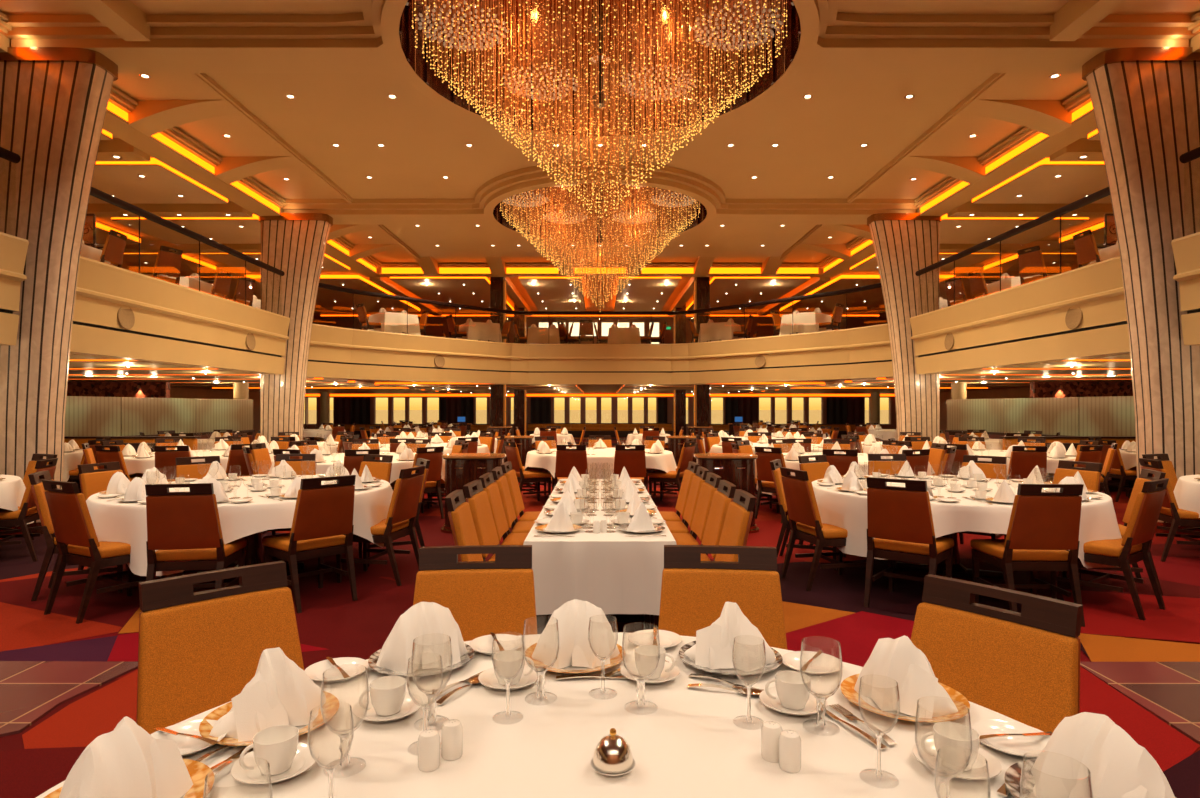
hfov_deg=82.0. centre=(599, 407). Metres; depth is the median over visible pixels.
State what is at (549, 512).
dinner plate
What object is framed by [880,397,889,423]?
window
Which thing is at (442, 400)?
curtain
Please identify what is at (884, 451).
napkin
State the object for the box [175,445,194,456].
napkin
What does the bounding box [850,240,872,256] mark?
light
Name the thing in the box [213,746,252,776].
spoon
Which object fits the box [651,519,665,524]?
bread plate
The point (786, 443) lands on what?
dining chair
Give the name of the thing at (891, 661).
napkin
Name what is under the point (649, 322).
window
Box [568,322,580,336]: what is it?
window
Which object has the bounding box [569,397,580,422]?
window
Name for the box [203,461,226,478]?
napkin
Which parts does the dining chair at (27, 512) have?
seat, seat frame, leg, backrest, panel, rail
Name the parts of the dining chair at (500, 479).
rail, backrest, seat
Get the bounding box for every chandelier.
[412,0,786,217]
[500,183,699,306]
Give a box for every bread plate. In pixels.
[96,494,120,498]
[150,720,226,756]
[185,478,196,481]
[229,499,252,503]
[253,474,268,476]
[304,657,368,682]
[363,483,381,486]
[469,634,524,655]
[534,519,550,524]
[543,505,556,509]
[549,494,562,497]
[628,629,681,648]
[639,494,650,497]
[645,505,656,509]
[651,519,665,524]
[782,651,842,675]
[817,483,834,485]
[854,491,866,494]
[937,498,960,502]
[939,474,955,477]
[971,720,1050,758]
[1009,479,1022,481]
[1087,495,1102,498]
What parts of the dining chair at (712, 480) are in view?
seat, backrest, rail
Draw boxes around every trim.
[128,100,239,136]
[190,73,352,202]
[215,156,303,184]
[327,224,379,240]
[349,244,404,260]
[376,225,419,259]
[412,255,437,274]
[485,257,504,274]
[557,257,572,274]
[628,257,643,274]
[695,257,714,274]
[762,255,787,274]
[780,225,823,259]
[795,244,850,260]
[820,224,872,240]
[847,73,1009,202]
[896,156,984,184]
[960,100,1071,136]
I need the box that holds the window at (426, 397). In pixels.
[426,397,438,422]
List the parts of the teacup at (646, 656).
handle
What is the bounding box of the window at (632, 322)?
[632,322,644,336]
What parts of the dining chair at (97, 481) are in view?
panel, rail, backrest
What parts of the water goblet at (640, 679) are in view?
stem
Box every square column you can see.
[490,277,506,425]
[514,303,526,435]
[673,303,685,435]
[693,277,709,425]
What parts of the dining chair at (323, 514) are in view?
leg, leg, seat, seat frame, leg, backrest, panel, rail, leg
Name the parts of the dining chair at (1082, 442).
backrest, rail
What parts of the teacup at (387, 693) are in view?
handle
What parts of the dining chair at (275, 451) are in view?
rail, panel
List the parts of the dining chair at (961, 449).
rail, panel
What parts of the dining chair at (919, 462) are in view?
rail, panel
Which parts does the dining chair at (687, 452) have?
leg, leg, seat, seat frame, leg, backrest, panel, rail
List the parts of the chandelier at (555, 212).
stem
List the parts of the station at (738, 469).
door, door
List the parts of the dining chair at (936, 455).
rail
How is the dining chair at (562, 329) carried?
on the floor at (585, 388)
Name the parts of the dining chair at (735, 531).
leg, leg, backrest, rail, panel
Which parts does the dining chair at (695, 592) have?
rail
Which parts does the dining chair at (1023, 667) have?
rail, panel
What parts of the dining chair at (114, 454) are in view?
rail, panel, backrest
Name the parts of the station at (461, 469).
door, door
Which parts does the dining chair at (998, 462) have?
leg, backrest, rail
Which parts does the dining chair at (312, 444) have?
rail, backrest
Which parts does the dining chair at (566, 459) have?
rail, backrest, panel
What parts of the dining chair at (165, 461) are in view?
rail, panel, backrest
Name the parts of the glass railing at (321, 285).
post, post, post, handrail, post, post, post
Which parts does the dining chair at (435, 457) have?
seat, seat frame, backrest, panel, rail, leg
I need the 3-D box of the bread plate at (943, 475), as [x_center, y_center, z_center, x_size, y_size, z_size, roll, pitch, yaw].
[3.508,0.690,6.973,0.160,0.020,0.160,0,0,0]
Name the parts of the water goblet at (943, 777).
stem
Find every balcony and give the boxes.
[0,232,28,344]
[70,256,289,373]
[306,324,893,384]
[910,256,1129,373]
[1171,232,1199,344]
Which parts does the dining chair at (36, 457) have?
backrest, rail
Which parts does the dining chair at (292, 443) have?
rail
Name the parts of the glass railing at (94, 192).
post, post, post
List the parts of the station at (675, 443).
door, door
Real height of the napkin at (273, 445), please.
0.171 m
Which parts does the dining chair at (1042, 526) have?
leg, leg, seat, seat frame, leg, backrest, panel, rail, leg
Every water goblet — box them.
[203,763,272,797]
[320,668,368,765]
[411,637,452,721]
[522,620,558,696]
[579,500,594,528]
[605,500,617,528]
[622,626,659,707]
[800,640,842,730]
[915,700,971,797]
[1020,755,1092,797]
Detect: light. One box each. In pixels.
[68,375,259,375]
[68,378,322,379]
[69,359,145,361]
[69,368,222,369]
[95,158,157,165]
[96,222,140,243]
[101,129,112,139]
[106,101,128,122]
[111,214,256,219]
[124,253,157,253]
[139,73,150,78]
[149,133,214,174]
[158,160,227,202]
[170,381,354,382]
[170,385,379,385]
[182,254,216,270]
[201,253,260,253]
[212,387,408,388]
[229,181,279,214]
[246,275,357,278]
[285,94,295,98]
[305,394,894,395]
[321,315,878,316]
[324,254,350,270]
[327,240,349,256]
[356,258,376,272]
[358,275,419,311]
[375,382,478,383]
[382,268,423,273]
[387,94,396,98]
[390,277,483,278]
[398,385,576,386]
[417,387,578,388]
[439,268,490,273]
[484,277,513,309]
[506,268,557,273]
[519,277,580,278]
[575,268,624,273]
[619,277,680,278]
[621,387,782,388]
[623,385,801,386]
[642,268,693,273]
[686,277,715,309]
[709,268,760,273]
[716,277,809,278]
[721,382,824,383]
[776,268,817,273]
[780,275,841,311]
[791,387,987,388]
[803,94,812,98]
[820,385,1029,385]
[823,258,843,272]
[842,275,953,278]
[845,381,1029,382]
[849,254,875,270]
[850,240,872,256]
[877,378,1131,379]
[904,94,914,98]
[920,181,970,214]
[939,253,998,253]
[940,375,1131,375]
[943,214,1088,219]
[972,160,1041,202]
[977,368,1130,369]
[983,254,1017,270]
[985,133,1050,174]
[1042,158,1104,165]
[1042,253,1075,253]
[1049,73,1060,78]
[1054,359,1130,361]
[1059,222,1103,243]
[1071,101,1093,122]
[1087,129,1098,139]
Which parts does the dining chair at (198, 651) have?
panel, rail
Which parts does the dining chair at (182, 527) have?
leg, rail, panel, backrest, seat frame, seat, leg, leg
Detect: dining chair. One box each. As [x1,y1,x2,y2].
[0,454,56,539]
[0,458,57,561]
[28,470,122,600]
[42,480,164,623]
[69,439,107,490]
[73,437,110,485]
[77,462,134,575]
[81,443,135,476]
[95,445,141,481]
[96,230,126,267]
[101,440,143,476]
[136,561,303,733]
[145,483,246,588]
[147,246,182,284]
[154,446,191,481]
[155,438,182,449]
[157,430,174,435]
[171,433,193,435]
[175,456,220,478]
[201,280,213,283]
[208,269,231,298]
[214,430,232,436]
[214,437,240,445]
[226,443,261,476]
[228,276,255,305]
[232,433,249,447]
[236,432,252,443]
[242,446,256,475]
[249,443,271,473]
[262,454,315,550]
[262,475,356,612]
[269,437,289,448]
[273,449,301,461]
[278,432,299,439]
[287,440,304,448]
[296,440,318,453]
[314,423,332,441]
[320,424,344,441]
[335,432,353,441]
[336,435,358,452]
[336,465,425,585]
[342,437,353,451]
[343,449,379,474]
[350,423,355,431]
[352,439,378,449]
[352,454,392,544]
[356,303,380,329]
[358,458,429,566]
[360,427,368,442]
[369,426,379,435]
[376,433,395,443]
[388,424,394,431]
[390,439,407,451]
[390,446,443,518]
[392,423,401,427]
[393,428,409,434]
[400,429,416,436]
[402,310,428,335]
[402,421,412,427]
[406,439,430,452]
[412,425,426,432]
[413,545,536,640]
[419,424,432,432]
[421,443,468,512]
[425,422,437,427]
[428,432,444,438]
[430,440,466,506]
[432,432,451,442]
[440,421,447,427]
[444,428,460,436]
[445,490,551,624]
[446,315,466,337]
[458,424,466,436]
[458,437,477,452]
[463,480,498,560]
[479,431,495,452]
[479,433,493,452]
[479,472,528,544]
[487,428,498,435]
[488,319,511,342]
[492,467,534,534]
[496,435,504,452]
[501,461,540,522]
[504,438,546,494]
[504,441,551,500]
[512,322,526,342]
[515,427,534,449]
[534,436,556,490]
[540,428,557,446]
[546,426,560,433]
[554,445,587,487]
[557,321,578,343]
[560,323,573,343]
[568,427,585,447]
[579,320,593,343]
[588,435,611,447]
[593,322,607,343]
[613,445,646,489]
[614,427,630,447]
[639,426,653,433]
[640,322,653,343]
[640,480,735,629]
[642,428,658,444]
[644,436,665,490]
[645,489,755,629]
[646,322,666,343]
[648,441,695,500]
[653,438,695,494]
[658,545,786,649]
[659,461,698,522]
[665,427,683,449]
[665,466,708,533]
[671,472,720,544]
[689,319,710,342]
[696,435,704,452]
[701,428,713,435]
[703,431,718,452]
[706,433,719,451]
[721,437,742,452]
[731,443,778,512]
[733,315,753,337]
[733,423,740,436]
[735,440,769,506]
[739,428,755,436]
[748,432,767,442]
[752,421,759,427]
[754,432,771,438]
[754,446,785,522]
[767,424,780,432]
[767,439,791,497]
[770,459,837,569]
[771,310,797,335]
[774,425,788,432]
[780,467,866,590]
[782,429,798,436]
[787,421,797,427]
[790,428,806,435]
[790,439,811,451]
[798,455,845,556]
[799,423,808,427]
[804,433,822,443]
[806,424,811,431]
[819,303,843,329]
[820,426,831,435]
[822,439,849,452]
[823,449,857,474]
[831,427,839,441]
[841,435,862,452]
[844,437,856,449]
[845,423,851,434]
[847,432,865,441]
[855,424,879,441]
[864,477,953,607]
[866,423,882,441]
[868,454,906,474]
[881,440,903,453]
[895,440,914,453]
[899,432,920,440]
[902,449,929,475]
[904,437,921,441]
[910,437,931,449]
[911,574,1082,735]
[928,443,946,475]
[936,443,968,476]
[939,446,956,474]
[940,430,946,441]
[944,276,971,305]
[949,432,965,443]
[952,433,968,443]
[957,455,1006,543]
[958,437,985,447]
[967,430,985,436]
[968,269,991,298]
[970,484,1084,626]
[985,280,998,284]
[1006,433,1028,435]
[1007,446,1046,481]
[1017,246,1052,284]
[1017,438,1045,449]
[1024,430,1041,435]
[1047,440,1100,476]
[1047,445,1102,482]
[1051,478,1168,619]
[1052,460,1101,491]
[1062,469,1165,595]
[1073,229,1103,267]
[1088,437,1136,496]
[1095,439,1136,501]
[1100,443,1117,512]
[1138,458,1199,561]
[1142,454,1199,534]
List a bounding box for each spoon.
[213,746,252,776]
[436,676,479,704]
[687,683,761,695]
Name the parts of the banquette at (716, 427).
rail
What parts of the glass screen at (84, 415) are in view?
glass panel, glass panel, rail, glass panel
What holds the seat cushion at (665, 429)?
on the banquette at (623, 429)
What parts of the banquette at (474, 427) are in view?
rail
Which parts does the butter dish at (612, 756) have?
knob, dish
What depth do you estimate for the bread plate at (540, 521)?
4.18 m
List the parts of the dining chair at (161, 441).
backrest, rail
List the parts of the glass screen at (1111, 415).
glass panel, rail, glass panel, glass panel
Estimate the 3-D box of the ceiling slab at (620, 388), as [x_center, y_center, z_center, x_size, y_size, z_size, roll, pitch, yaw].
[3.850,-0.759,26.900,6.100,0.078,1.800,0,0,0]
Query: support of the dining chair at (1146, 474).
on the floor at (1179, 575)
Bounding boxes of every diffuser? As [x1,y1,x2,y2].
[69,359,135,360]
[69,368,213,368]
[102,129,111,137]
[212,387,403,387]
[321,315,878,315]
[390,277,483,277]
[519,277,579,277]
[619,277,680,277]
[716,277,809,277]
[796,387,987,387]
[986,368,1130,368]
[1064,359,1130,360]
[1088,129,1097,137]
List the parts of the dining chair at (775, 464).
rail, panel, backrest, leg, leg, leg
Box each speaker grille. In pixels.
[117,307,134,328]
[246,333,255,349]
[434,355,444,366]
[755,355,765,366]
[944,333,953,349]
[1065,307,1082,328]
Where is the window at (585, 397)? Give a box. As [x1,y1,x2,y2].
[585,397,596,422]
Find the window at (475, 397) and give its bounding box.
[475,397,486,423]
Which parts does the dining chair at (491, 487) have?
rail, backrest, seat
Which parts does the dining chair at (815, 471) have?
rail, backrest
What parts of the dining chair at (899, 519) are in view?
leg, leg, rail, panel, backrest, seat frame, seat, leg, leg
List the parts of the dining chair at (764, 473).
leg, rail, seat, seat frame, panel, backrest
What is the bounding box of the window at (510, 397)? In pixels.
[510,397,513,423]
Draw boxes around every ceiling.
[0,0,1199,262]
[88,156,226,203]
[96,221,138,243]
[100,135,110,139]
[112,220,260,243]
[112,253,215,270]
[201,254,348,270]
[246,274,418,311]
[391,279,510,311]
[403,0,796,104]
[493,194,706,242]
[500,183,698,223]
[520,279,584,310]
[615,279,679,310]
[689,279,808,311]
[781,274,953,311]
[851,254,998,270]
[939,220,1087,243]
[973,156,1111,203]
[984,253,1088,270]
[1061,221,1103,243]
[1089,135,1099,139]
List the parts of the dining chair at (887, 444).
backrest, rail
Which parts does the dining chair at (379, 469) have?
backrest, rail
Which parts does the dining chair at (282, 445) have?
backrest, rail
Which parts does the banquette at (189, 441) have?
rail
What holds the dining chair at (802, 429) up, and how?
on the floor at (1179, 575)
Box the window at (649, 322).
[649,322,659,343]
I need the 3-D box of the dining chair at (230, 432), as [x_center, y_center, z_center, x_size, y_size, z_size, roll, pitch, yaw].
[-8.700,0.976,15.749,0.486,0.948,0.617,0,0,-10]
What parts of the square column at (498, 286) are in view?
lit panel, lit panel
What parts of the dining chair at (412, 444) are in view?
backrest, rail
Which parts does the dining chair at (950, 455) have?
backrest, panel, rail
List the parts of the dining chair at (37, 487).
panel, rail, leg, backrest, leg, seat frame, leg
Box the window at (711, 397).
[711,397,723,423]
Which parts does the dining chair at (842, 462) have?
rail, panel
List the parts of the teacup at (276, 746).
handle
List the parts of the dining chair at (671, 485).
rail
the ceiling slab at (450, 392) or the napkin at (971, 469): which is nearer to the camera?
the napkin at (971, 469)
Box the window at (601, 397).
[601,397,611,422]
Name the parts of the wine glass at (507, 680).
stem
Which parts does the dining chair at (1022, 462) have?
backrest, rail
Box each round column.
[233,382,248,398]
[320,392,329,424]
[870,392,879,424]
[951,382,966,398]
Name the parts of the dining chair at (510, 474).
rail, backrest, seat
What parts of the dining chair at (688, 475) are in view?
seat, backrest, rail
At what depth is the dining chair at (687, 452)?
10.30 m
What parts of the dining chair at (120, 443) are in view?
rail, backrest, seat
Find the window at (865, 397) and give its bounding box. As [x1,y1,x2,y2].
[865,397,869,422]
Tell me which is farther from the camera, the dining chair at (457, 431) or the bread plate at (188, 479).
the dining chair at (457, 431)
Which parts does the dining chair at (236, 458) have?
backrest, panel, rail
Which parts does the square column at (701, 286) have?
lit panel, lit panel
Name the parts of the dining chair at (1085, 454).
seat, backrest, panel, rail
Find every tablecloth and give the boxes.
[0,475,33,526]
[36,632,1033,797]
[63,449,82,481]
[80,244,110,263]
[86,475,392,575]
[124,450,285,473]
[170,277,216,293]
[198,439,218,449]
[245,442,338,452]
[246,299,260,308]
[268,452,444,489]
[303,429,346,438]
[368,312,420,334]
[379,443,489,454]
[403,437,496,452]
[458,322,501,341]
[523,479,676,614]
[525,448,676,478]
[527,327,559,343]
[530,434,574,444]
[607,328,640,343]
[626,434,670,444]
[698,322,741,341]
[703,437,784,452]
[709,443,822,453]
[755,452,934,495]
[771,433,830,438]
[779,312,831,334]
[812,475,1121,568]
[854,429,896,440]
[861,442,953,452]
[915,450,1075,474]
[939,299,952,308]
[949,439,1002,449]
[983,277,1029,293]
[1089,244,1119,263]
[1108,449,1136,479]
[1173,475,1199,526]
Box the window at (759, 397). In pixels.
[759,397,771,422]
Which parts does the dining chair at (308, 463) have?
backrest, rail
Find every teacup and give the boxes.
[175,477,184,483]
[222,483,228,489]
[228,473,236,478]
[239,725,298,774]
[251,478,260,484]
[253,483,262,489]
[269,480,279,486]
[270,488,280,494]
[283,471,291,476]
[325,473,333,476]
[359,676,405,715]
[493,650,533,684]
[570,512,582,522]
[574,499,584,507]
[577,489,586,496]
[579,481,587,487]
[581,474,588,479]
[611,474,618,479]
[612,481,620,487]
[613,489,622,496]
[615,499,625,507]
[617,512,629,522]
[634,645,674,678]
[765,671,810,709]
[860,481,868,487]
[872,472,880,477]
[918,472,926,477]
[920,722,979,770]
[933,478,942,484]
[950,483,960,490]
[967,480,976,486]
[973,474,982,479]
[975,490,986,497]
[977,483,987,489]
[1023,478,1032,483]
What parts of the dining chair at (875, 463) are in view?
backrest, rail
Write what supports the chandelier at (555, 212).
hanging from the ceiling at (585, 184)
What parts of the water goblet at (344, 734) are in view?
stem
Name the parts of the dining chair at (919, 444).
rail, backrest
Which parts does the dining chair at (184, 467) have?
rail, backrest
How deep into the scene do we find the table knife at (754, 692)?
1.70 m
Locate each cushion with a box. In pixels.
[75,439,114,448]
[115,439,154,442]
[165,438,197,449]
[476,428,486,430]
[478,425,489,427]
[528,424,542,427]
[543,424,556,427]
[557,424,570,427]
[571,424,585,427]
[571,428,585,430]
[586,424,599,427]
[586,428,599,430]
[600,424,613,427]
[600,428,613,430]
[614,424,628,427]
[616,428,628,430]
[629,424,642,427]
[643,424,656,427]
[657,424,671,427]
[659,428,672,430]
[710,425,721,427]
[713,428,723,430]
[1002,438,1035,449]
[1045,439,1084,442]
[1085,439,1124,447]
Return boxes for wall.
[67,382,169,397]
[170,387,259,436]
[303,393,896,435]
[312,312,887,343]
[940,387,1029,433]
[1030,382,1132,397]
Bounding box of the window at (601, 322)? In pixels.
[601,322,613,336]
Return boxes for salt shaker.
[418,729,439,771]
[441,719,462,760]
[593,521,599,533]
[600,520,606,532]
[761,721,782,762]
[779,730,800,772]
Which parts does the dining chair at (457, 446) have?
backrest, rail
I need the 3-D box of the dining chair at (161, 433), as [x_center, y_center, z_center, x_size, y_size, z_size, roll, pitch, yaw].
[-9.332,0.976,15.183,0.617,0.948,0.486,0,0,18]
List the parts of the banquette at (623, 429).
rail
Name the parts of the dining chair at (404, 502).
leg, leg, seat frame, seat, leg, backrest, panel, rail, leg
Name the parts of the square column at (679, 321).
lit panel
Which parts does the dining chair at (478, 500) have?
rail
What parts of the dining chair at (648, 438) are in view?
backrest, rail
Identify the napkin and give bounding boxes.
[59,716,192,797]
[64,442,72,450]
[68,439,79,449]
[106,472,129,494]
[122,444,135,454]
[124,477,146,501]
[137,442,150,453]
[137,446,149,456]
[141,467,167,483]
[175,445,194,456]
[190,273,198,279]
[198,478,228,501]
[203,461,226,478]
[210,431,220,437]
[210,647,325,741]
[212,439,229,449]
[223,432,230,439]
[223,445,230,456]
[268,441,278,451]
[269,460,295,476]
[284,477,300,498]
[290,434,299,440]
[310,449,324,461]
[320,443,329,453]
[325,460,348,476]
[326,436,335,444]
[351,468,363,488]
[356,449,367,453]
[358,443,369,451]
[361,465,373,481]
[376,602,466,672]
[395,435,402,441]
[396,442,407,452]
[398,447,414,459]
[400,431,406,437]
[406,432,414,438]
[416,431,424,436]
[431,434,442,442]
[447,438,455,447]
[532,599,619,668]
[534,427,539,433]
[539,442,549,453]
[545,502,573,531]
[552,491,576,514]
[561,428,567,433]
[561,438,568,447]
[561,479,575,501]
[562,473,581,491]
[569,466,581,482]
[594,439,606,446]
[619,467,628,480]
[619,473,638,491]
[622,480,641,501]
[626,490,640,514]
[627,502,654,531]
[630,439,641,447]
[649,443,659,453]
[652,440,663,450]
[684,602,775,671]
[718,430,724,436]
[744,429,752,436]
[757,434,767,442]
[775,431,783,436]
[784,448,800,459]
[785,432,793,438]
[791,442,804,452]
[793,431,799,437]
[796,434,805,441]
[822,465,842,482]
[832,441,840,451]
[841,471,863,491]
[843,461,863,477]
[854,635,957,718]
[864,434,875,440]
[864,435,872,444]
[869,443,882,453]
[879,449,891,458]
[897,460,913,475]
[898,445,907,453]
[915,478,933,499]
[922,440,929,448]
[935,437,942,442]
[957,460,985,478]
[966,444,973,454]
[971,441,985,449]
[982,431,988,437]
[992,480,1014,501]
[1001,273,1009,279]
[1004,445,1018,457]
[1027,465,1043,483]
[1031,712,1174,797]
[1047,441,1065,453]
[1048,445,1064,457]
[1054,477,1086,499]
[1065,443,1076,454]
[1074,471,1087,491]
[1121,440,1130,448]
[1127,441,1135,450]
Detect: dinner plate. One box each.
[44,759,214,797]
[117,498,141,502]
[199,691,339,745]
[279,494,296,498]
[355,486,371,490]
[362,479,380,482]
[368,643,473,676]
[524,643,625,672]
[535,524,581,533]
[544,509,584,515]
[550,497,585,502]
[614,498,649,503]
[615,509,655,516]
[618,524,664,533]
[679,641,782,674]
[836,487,866,491]
[840,674,969,722]
[891,474,917,477]
[986,498,1012,503]
[1004,758,1175,797]
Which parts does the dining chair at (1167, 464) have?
rail, backrest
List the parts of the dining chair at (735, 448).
rail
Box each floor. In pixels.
[0,437,1199,753]
[0,560,414,669]
[0,567,120,650]
[0,636,117,660]
[0,747,85,797]
[22,670,137,748]
[107,633,327,660]
[118,608,141,633]
[190,379,1009,392]
[782,601,853,632]
[786,611,913,666]
[883,596,1088,656]
[1062,589,1199,642]
[1078,633,1199,661]
[1080,666,1198,771]
[1163,750,1199,797]
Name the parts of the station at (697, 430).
door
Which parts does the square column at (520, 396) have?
lit panel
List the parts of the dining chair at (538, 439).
rail, backrest, leg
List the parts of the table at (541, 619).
leg, leg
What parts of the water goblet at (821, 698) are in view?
stem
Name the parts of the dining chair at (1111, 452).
backrest, leg, panel, rail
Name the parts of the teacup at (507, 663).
handle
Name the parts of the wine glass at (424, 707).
stem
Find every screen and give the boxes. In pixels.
[64,396,254,441]
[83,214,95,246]
[945,396,1135,442]
[1104,214,1116,245]
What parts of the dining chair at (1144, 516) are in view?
leg, seat, seat frame, leg, backrest, panel, leg, rail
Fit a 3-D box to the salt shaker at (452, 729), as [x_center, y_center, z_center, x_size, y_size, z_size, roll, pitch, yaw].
[-0.298,0.664,1.388,0.042,0.070,0.042,0,0,0]
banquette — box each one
[64,436,199,491]
[340,424,489,436]
[527,423,672,436]
[710,424,859,436]
[1000,436,1135,491]
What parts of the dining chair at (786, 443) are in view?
rail, backrest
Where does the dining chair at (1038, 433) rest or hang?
on the floor at (1179, 575)
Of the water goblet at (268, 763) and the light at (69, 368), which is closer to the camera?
the water goblet at (268, 763)
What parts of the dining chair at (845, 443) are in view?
backrest, rail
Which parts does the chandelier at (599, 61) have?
stem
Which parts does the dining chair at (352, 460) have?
rail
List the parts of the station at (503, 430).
door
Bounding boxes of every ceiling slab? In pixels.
[68,370,261,374]
[68,376,313,378]
[68,378,347,381]
[69,354,121,359]
[69,362,203,367]
[170,380,374,384]
[170,385,395,386]
[225,388,420,389]
[249,390,434,391]
[305,391,447,392]
[306,392,457,393]
[375,384,575,385]
[404,386,577,387]
[423,388,579,389]
[432,390,581,391]
[451,391,582,392]
[461,392,583,393]
[616,392,738,393]
[617,391,748,392]
[618,390,767,391]
[620,388,776,389]
[622,386,795,387]
[624,384,824,385]
[742,392,893,393]
[752,391,894,392]
[765,390,950,391]
[779,388,974,389]
[804,385,1029,386]
[825,380,1029,384]
[852,378,1131,381]
[886,376,1131,378]
[938,370,1131,374]
[996,362,1130,367]
[1078,354,1130,359]
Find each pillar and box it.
[0,47,117,534]
[259,213,332,442]
[867,213,940,442]
[1082,47,1199,534]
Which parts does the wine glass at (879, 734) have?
stem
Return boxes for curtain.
[333,397,349,426]
[350,397,369,423]
[439,397,445,421]
[446,397,460,423]
[461,397,473,423]
[531,397,550,422]
[658,397,666,422]
[725,397,737,423]
[738,397,757,423]
[827,397,846,423]
[847,397,864,423]
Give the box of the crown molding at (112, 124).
[0,12,1199,276]
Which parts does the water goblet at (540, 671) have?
stem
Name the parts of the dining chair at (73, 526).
leg, rail, panel, backrest, leg, seat frame, seat, leg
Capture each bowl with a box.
[308,705,353,769]
[320,668,368,735]
[407,658,442,707]
[411,637,452,694]
[492,635,523,680]
[522,620,558,671]
[588,619,617,659]
[622,626,659,679]
[732,638,765,685]
[800,640,842,698]
[858,678,899,734]
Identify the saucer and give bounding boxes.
[224,478,240,480]
[231,742,318,784]
[248,488,267,491]
[265,485,283,487]
[265,493,285,496]
[279,476,295,478]
[352,692,422,722]
[478,666,536,690]
[571,519,588,524]
[576,505,590,509]
[609,505,627,509]
[611,519,631,524]
[620,661,679,684]
[759,687,827,716]
[913,739,1001,780]
[931,483,947,486]
[945,488,965,492]
[970,495,992,499]
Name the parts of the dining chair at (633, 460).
backrest, rail, panel, seat, leg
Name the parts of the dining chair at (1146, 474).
seat, leg, backrest, rail, leg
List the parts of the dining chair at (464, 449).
leg, rail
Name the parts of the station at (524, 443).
door, door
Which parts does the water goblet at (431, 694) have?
stem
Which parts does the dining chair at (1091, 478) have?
rail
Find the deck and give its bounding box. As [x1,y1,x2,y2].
[96,134,1103,311]
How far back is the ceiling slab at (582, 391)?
32.05 m
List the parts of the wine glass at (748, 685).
stem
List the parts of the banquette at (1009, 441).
rail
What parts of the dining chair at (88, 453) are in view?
rail, backrest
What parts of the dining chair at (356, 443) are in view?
rail, backrest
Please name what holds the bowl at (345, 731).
on the water goblet at (344, 734)
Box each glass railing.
[0,147,20,162]
[90,187,284,304]
[318,283,881,343]
[915,187,1109,304]
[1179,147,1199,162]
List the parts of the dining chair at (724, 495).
seat, backrest, rail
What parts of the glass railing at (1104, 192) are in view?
post, post, post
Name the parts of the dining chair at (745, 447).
rail, backrest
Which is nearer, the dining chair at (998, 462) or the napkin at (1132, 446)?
the dining chair at (998, 462)
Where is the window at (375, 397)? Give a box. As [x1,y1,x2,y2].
[375,397,387,423]
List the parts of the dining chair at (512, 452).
rail, panel, backrest, leg, seat frame, seat, leg, leg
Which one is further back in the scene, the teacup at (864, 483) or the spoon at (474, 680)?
the teacup at (864, 483)
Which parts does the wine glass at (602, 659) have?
stem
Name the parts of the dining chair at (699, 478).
seat, backrest, rail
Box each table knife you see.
[154,727,218,745]
[211,748,244,770]
[326,657,349,678]
[490,632,504,650]
[556,675,627,679]
[628,535,665,535]
[653,627,657,645]
[799,650,821,671]
[825,709,887,749]
[979,732,1051,740]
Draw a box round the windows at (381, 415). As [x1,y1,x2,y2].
[303,410,888,423]
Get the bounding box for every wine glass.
[308,705,353,797]
[407,658,442,729]
[492,635,523,714]
[584,499,596,532]
[588,619,617,691]
[603,499,615,532]
[732,638,765,719]
[858,678,899,775]
[934,750,990,797]
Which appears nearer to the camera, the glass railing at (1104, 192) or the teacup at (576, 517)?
the teacup at (576, 517)
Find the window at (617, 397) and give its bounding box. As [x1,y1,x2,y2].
[617,397,627,422]
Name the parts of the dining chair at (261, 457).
rail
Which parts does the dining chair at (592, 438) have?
rail, backrest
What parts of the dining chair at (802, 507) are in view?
leg, rail, panel, backrest, leg, seat frame, seat, leg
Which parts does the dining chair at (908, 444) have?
rail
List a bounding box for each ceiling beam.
[4,0,1195,141]
[73,0,1126,40]
[87,138,1112,317]
[282,160,917,256]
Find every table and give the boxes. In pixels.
[197,532,303,572]
[536,615,658,633]
[896,532,1002,578]
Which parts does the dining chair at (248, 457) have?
rail, panel, backrest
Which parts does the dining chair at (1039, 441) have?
backrest, rail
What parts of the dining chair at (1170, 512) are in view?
rail, panel, backrest, leg, seat frame, seat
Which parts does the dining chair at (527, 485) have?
rail, seat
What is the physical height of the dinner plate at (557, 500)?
0.020 m
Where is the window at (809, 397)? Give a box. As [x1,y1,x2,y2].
[809,397,821,423]
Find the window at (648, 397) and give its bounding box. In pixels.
[648,397,656,422]
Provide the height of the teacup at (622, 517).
0.060 m
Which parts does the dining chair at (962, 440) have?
rail, backrest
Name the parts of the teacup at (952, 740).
handle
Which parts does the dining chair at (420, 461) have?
leg, backrest, leg, rail, panel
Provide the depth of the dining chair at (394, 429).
17.28 m
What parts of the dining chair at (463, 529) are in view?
rail, panel, backrest, leg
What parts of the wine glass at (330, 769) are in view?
stem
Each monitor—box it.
[457,417,465,422]
[734,417,742,422]
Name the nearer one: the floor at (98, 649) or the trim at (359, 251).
the floor at (98, 649)
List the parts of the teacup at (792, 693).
handle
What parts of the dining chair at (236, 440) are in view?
backrest, rail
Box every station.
[441,453,505,532]
[451,423,471,435]
[487,426,512,435]
[495,436,533,482]
[666,436,704,482]
[687,426,712,435]
[694,453,758,532]
[728,423,747,436]
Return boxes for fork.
[195,745,237,761]
[436,670,484,697]
[604,660,668,675]
[689,673,762,690]
[829,704,896,745]
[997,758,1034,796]
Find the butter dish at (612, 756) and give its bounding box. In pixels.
[591,728,634,775]

